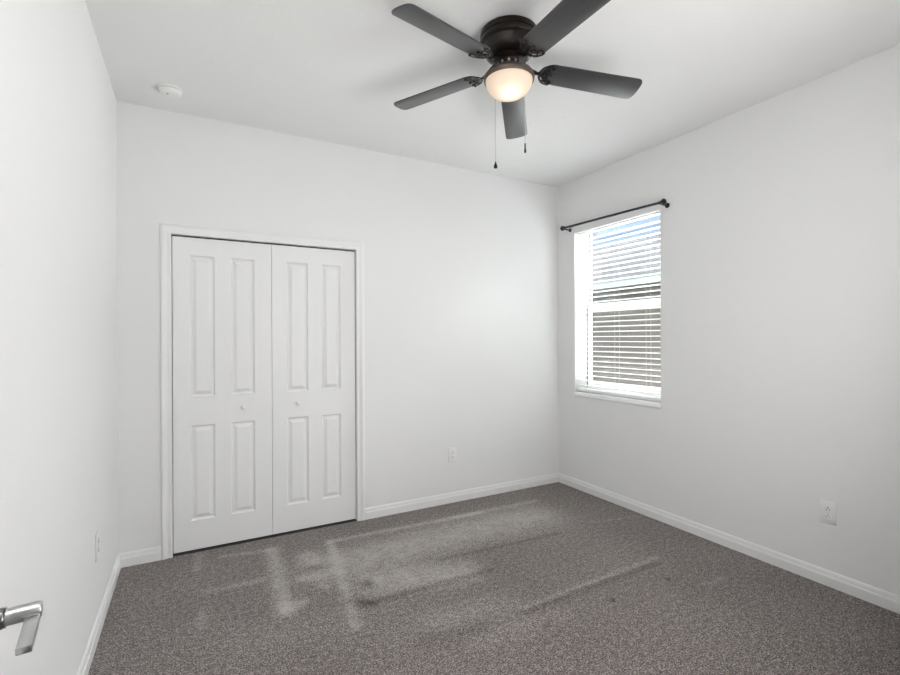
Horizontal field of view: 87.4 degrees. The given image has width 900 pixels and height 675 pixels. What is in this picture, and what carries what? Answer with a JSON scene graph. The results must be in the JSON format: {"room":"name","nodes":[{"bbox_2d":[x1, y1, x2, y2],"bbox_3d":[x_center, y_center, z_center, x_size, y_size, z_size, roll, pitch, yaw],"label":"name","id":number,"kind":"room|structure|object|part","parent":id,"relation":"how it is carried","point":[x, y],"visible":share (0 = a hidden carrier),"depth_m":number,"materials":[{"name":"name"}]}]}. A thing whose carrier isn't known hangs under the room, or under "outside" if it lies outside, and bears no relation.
{"room":"empty bedroom","nodes":[
{"label":"empty bedroom","id":0,"kind":"room"},
{"bbox_2d":[0,600,42,655],"bbox_3d":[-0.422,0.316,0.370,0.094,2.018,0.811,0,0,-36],"label":"door handle","id":1,"kind":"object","parent":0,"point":[30,613],"depth_m":0.65,"materials":[{"name":"metal"}]},
{"bbox_3d":[-0.567,0.395,0.635,0.016,0.010,0.098,0,0,-36],"label":"lever","id":2,"kind":"part","parent":1,"relation":"part of","materials":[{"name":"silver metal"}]},
{"bbox_2d":[0,0,117,674],"bbox_3d":[-0.900,-0.021,0.693,0.150,2.759,4.882,0,0,-29],"label":"wall","id":3,"kind":"structure","parent":0,"point":[59,372],"depth_m":1.51,"materials":[{"name":"paint"}]},
{"bbox_2d":[95,530,98,561],"bbox_3d":[-1.600,0.940,2.140,0.008,0.120,0.074,0,0,-29],"label":"wall outlet","id":4,"kind":"object","parent":3,"relation":"attached to","point":[97,533],"visible":1,"depth_m":2.12,"materials":[{"name":"plastic"}]},
{"bbox_2d":[77,554,120,674],"bbox_3d":[-1.159,1.299,1.346,0.014,0.082,3.242,0,0,-29],"label":"baseboard","id":5,"kind":"structure","parent":3,"relation":"attached to","point":[85,665],"depth_m":2.14,"materials":[{"name":"paint"}]},
{"bbox_2d":[116,101,558,553],"bbox_3d":[-0.502,-0.022,3.628,3.372,2.759,0.120,0,0,-29],"label":"wall","id":6,"kind":"structure","parent":0,"point":[461,265],"depth_m":3.62,"materials":[{"name":"paint"}]},
{"bbox_2d":[119,546,160,567],"bbox_3d":[-1.847,1.302,2.810,0.216,0.082,0.014,0,0,-29],"label":"baseboard","id":7,"kind":"structure","parent":6,"relation":"attached to","point":[152,554],"depth_m":2.81,"materials":[{"name":"paint"}]},
{"bbox_2d":[172,236,272,553],"bbox_3d":[-1.456,0.347,3.046,0.578,1.961,0.073,0,0,-29],"label":"door","id":8,"kind":"structure","parent":6,"relation":"in","point":[222,302],"depth_m":3.04,"materials":[{"name":"paint"}]},
{"bbox_2d":[160,223,364,559],"bbox_3d":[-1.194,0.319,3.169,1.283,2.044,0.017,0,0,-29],"label":"trim","id":9,"kind":"structure","parent":6,"relation":"attached to","point":[166,230],"depth_m":2.91,"materials":[{"name":"paint"}]},
{"bbox_2d":[171,235,354,251],"bbox_3d":[-1.222,-0.640,3.212,1.165,0.010,0.030,0,0,-29],"label":"trim","id":10,"kind":"structure","parent":6,"relation":"attached to","point":[171,235],"depth_m":3.16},
{"bbox_2d":[173,519,356,556],"bbox_3d":[-1.218,1.339,3.220,1.165,0.003,0.100,0,0,-29],"label":"trim","id":11,"kind":"structure","parent":6,"relation":"attached to","point":[351,520],"depth_m":3.15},
{"bbox_2d":[271,245,355,533],"bbox_3d":[-0.948,0.345,3.324,0.576,1.961,0.073,0,0,-29],"label":"door","id":12,"kind":"structure","parent":6,"relation":"in","point":[313,289],"depth_m":3.32,"materials":[{"name":"paint"}]},
{"bbox_2d":[448,447,455,462],"bbox_3d":[0.020,0.949,3.838,0.074,0.120,0.008,0,0,-29],"label":"wall outlet","id":13,"kind":"object","parent":6,"relation":"attached to","point":[451,451],"visible":1,"depth_m":3.83,"materials":[{"name":"plastic"}]},
{"bbox_2d":[365,473,558,519],"bbox_3d":[0.193,1.293,3.930,1.874,0.082,0.014,0,0,-29],"label":"baseboard","id":14,"kind":"structure","parent":6,"relation":"attached to","point":[441,499],"depth_m":3.85,"materials":[{"name":"paint"}]},
{"bbox_2d":[85,0,899,186],"bbox_3d":[0.466,-1.507,1.863,3.782,0.200,5.612,0,0,-29],"label":"ceiling","id":15,"kind":"structure","parent":0,"point":[332,71],"depth_m":2.42,"materials":[{"name":"paint"}]},
{"bbox_2d":[158,83,182,98],"bbox_3d":[-1.565,-1.379,2.642,0.119,0.036,0.119,0,0,-29],"label":"smoke detector","id":16,"kind":"object","parent":15,"relation":"attached to","point":[167,90],"visible":1,"depth_m":2.61,"materials":[{"name":"plastic"}]},
{"bbox_2d":[391,0,641,168],"bbox_3d":[0.275,-1.105,2.135,1.205,0.602,1.180,0,0,-29],"label":"ceiling fan","id":17,"kind":"object","parent":15,"relation":"hanging from","point":[507,42],"visible":1,"depth_m":2.09,"materials":[{"name":"brown metal"}]},
{"bbox_3d":[-0.070,-1.230,2.367,0.471,0.006,0.127,-3,8,29],"label":"blade","id":18,"kind":"part","parent":17,"relation":"part of","materials":[{"name":"grey wood"}]},
{"bbox_3d":[-0.019,-1.238,1.908,0.471,0.006,0.127,-2,14,-42],"label":"blade","id":19,"kind":"part","parent":17,"relation":"part of","materials":[{"name":"grey wood"}]},
{"bbox_3d":[0.220,-1.033,2.223,0.003,0.394,0.018,0,0,-44],"label":"pull chain","id":20,"kind":"part","parent":17,"relation":"part of","materials":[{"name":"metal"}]},
{"bbox_3d":[0.272,-1.150,2.174,0.215,0.083,0.215,0,0,-29],"label":"lamp shade","id":21,"kind":"part","parent":17,"relation":"part of","materials":[{"name":"white glass"}]},
{"bbox_3d":[0.349,-1.211,2.557,0.127,0.006,0.471,-10,-8,10],"label":"blade","id":22,"kind":"part","parent":17,"relation":"part of","materials":[{"name":"grey wood"}]},
{"bbox_3d":[0.433,-1.224,1.816,0.127,0.006,0.471,15,-3,-24],"label":"blade","id":23,"kind":"part","parent":17,"relation":"part of","materials":[{"name":"grey wood"}]},
{"bbox_3d":[0.661,-1.207,2.217,0.471,0.006,0.127,6,-13,-6],"label":"blade","id":24,"kind":"part","parent":17,"relation":"part of","materials":[{"name":"grey wood"}]},
{"bbox_2d":[88,482,899,674],"bbox_3d":[0.474,1.333,1.861,3.392,0.001,5.412,0,0,-29],"label":"floor","id":25,"kind":"structure","parent":0,"point":[557,578],"depth_m":2.33,"materials":[{"name":"carpet"}]},
{"bbox_2d":[557,44,899,595],"bbox_3d":[2.038,-0.034,2.722,0.210,2.759,5.612,0,0,-29],"label":"wall","id":26,"kind":"structure","parent":0,"point":[780,226],"depth_m":2.76,"materials":[{"name":"paint"}]},
{"bbox_2d":[560,199,669,231],"bbox_3d":[1.278,-0.970,3.784,0.093,0.076,1.066,0,0,-29],"label":"curtain rod","id":27,"kind":"object","parent":26,"relation":"attached to","point":[663,201],"visible":1,"depth_m":3.66,"materials":[{"name":"black metal"}]},
{"bbox_2d":[574,233,660,407],"bbox_3d":[1.400,-0.253,3.854,0.209,1.526,0.875,0,0,-29],"label":"window","id":28,"kind":"structure","parent":26,"relation":"in","point":[642,402],"depth_m":4.01,"materials":[{"name":"plastic"}]},
{"bbox_3d":[1.472,-0.619,3.894,0.026,0.755,0.839,0,0,-29],"label":"sash","id":29,"kind":"part","parent":28,"relation":"part of","materials":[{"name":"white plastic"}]},
{"bbox_3d":[1.377,0.489,3.839,0.149,0.041,0.873,0,0,-29],"label":"sill","id":30,"kind":"part","parent":28,"relation":"part of","materials":[{"name":"stone"}]},
{"bbox_2d":[576,211,660,400],"bbox_3d":[1.352,-0.235,3.828,0.065,1.395,0.863,0,0,-29],"label":"window blind","id":31,"kind":"object","parent":28,"relation":"attached to","point":[656,213],"visible":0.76,"depth_m":3.80,"materials":[{"name":"white plastic"}]},
{"bbox_3d":[1.213,-0.230,4.093,0.054,1.346,0.001,0,0,-29],"label":"ladder cord","id":32,"kind":"part","parent":31,"relation":"part of","materials":[{"name":"white fabric"}]},
{"bbox_3d":[1.357,-0.230,3.830,0.054,1.346,0.001,0,0,-29],"label":"ladder cord","id":33,"kind":"part","parent":31,"relation":"part of","materials":[{"name":"white fabric"}]},
{"bbox_3d":[1.360,0.452,3.830,0.050,0.022,0.863,0,0,-29],"label":"rail","id":34,"kind":"part","parent":31,"relation":"part of","materials":[{"name":"white plastic"}]},
{"bbox_3d":[1.448,0.063,3.879,0.028,0.739,0.822,0,0,-29],"label":"sash","id":35,"kind":"part","parent":28,"relation":"part of","materials":[{"name":"white plastic"}]},
{"bbox_2d":[559,473,899,613],"bbox_3d":[1.785,1.286,2.962,0.014,0.082,3.242,0,0,-29],"label":"baseboard","id":36,"kind":"structure","parent":26,"relation":"attached to","point":[879,597],"depth_m":2.84,"materials":[{"name":"paint"}]},
{"bbox_2d":[820,500,836,525],"bbox_3d":[2.026,0.934,2.525,0.008,0.120,0.074,0,0,-29],"label":"wall outlet","id":37,"kind":"object","parent":26,"relation":"attached to","point":[828,510],"visible":1,"depth_m":2.52,"materials":[{"name":"plastic"}]},
{"bbox_2d":[824,513,831,519],"bbox_3d":[2.025,0.953,2.524,0.003,0.027,0.033,0,0,-29],"label":"receptacle","id":38,"kind":"object","parent":37,"relation":"attached to","point":[827,516],"depth_m":2.52,"materials":[{"name":"plastic"}]},
{"bbox_2d":[824,506,831,511],"bbox_3d":[2.025,0.914,2.524,0.003,0.027,0.033,0,0,-29],"label":"receptacle","id":39,"kind":"object","parent":37,"relation":"attached to","point":[826,508],"depth_m":2.52,"materials":[{"name":"plastic"}]},
{"label":"outside","id":40,"kind":"structure","parent":0,"visible":0},
{"bbox_3d":[10.231,1.613,15.877,26.798,0.050,42.000,0,0,-29],"label":"lawn","id":41,"kind":"structure","parent":40,"visible":0},
{"bbox_2d":[592,234,660,389],"bbox_3d":[7.591,-0.715,11.582,7.540,4.630,20.000,0,0,-29],"label":"house","id":42,"kind":"structure","parent":41,"relation":"on","point":[627,330],"depth_m":11.17,"materials":[{"name":"paint"}]}
]}

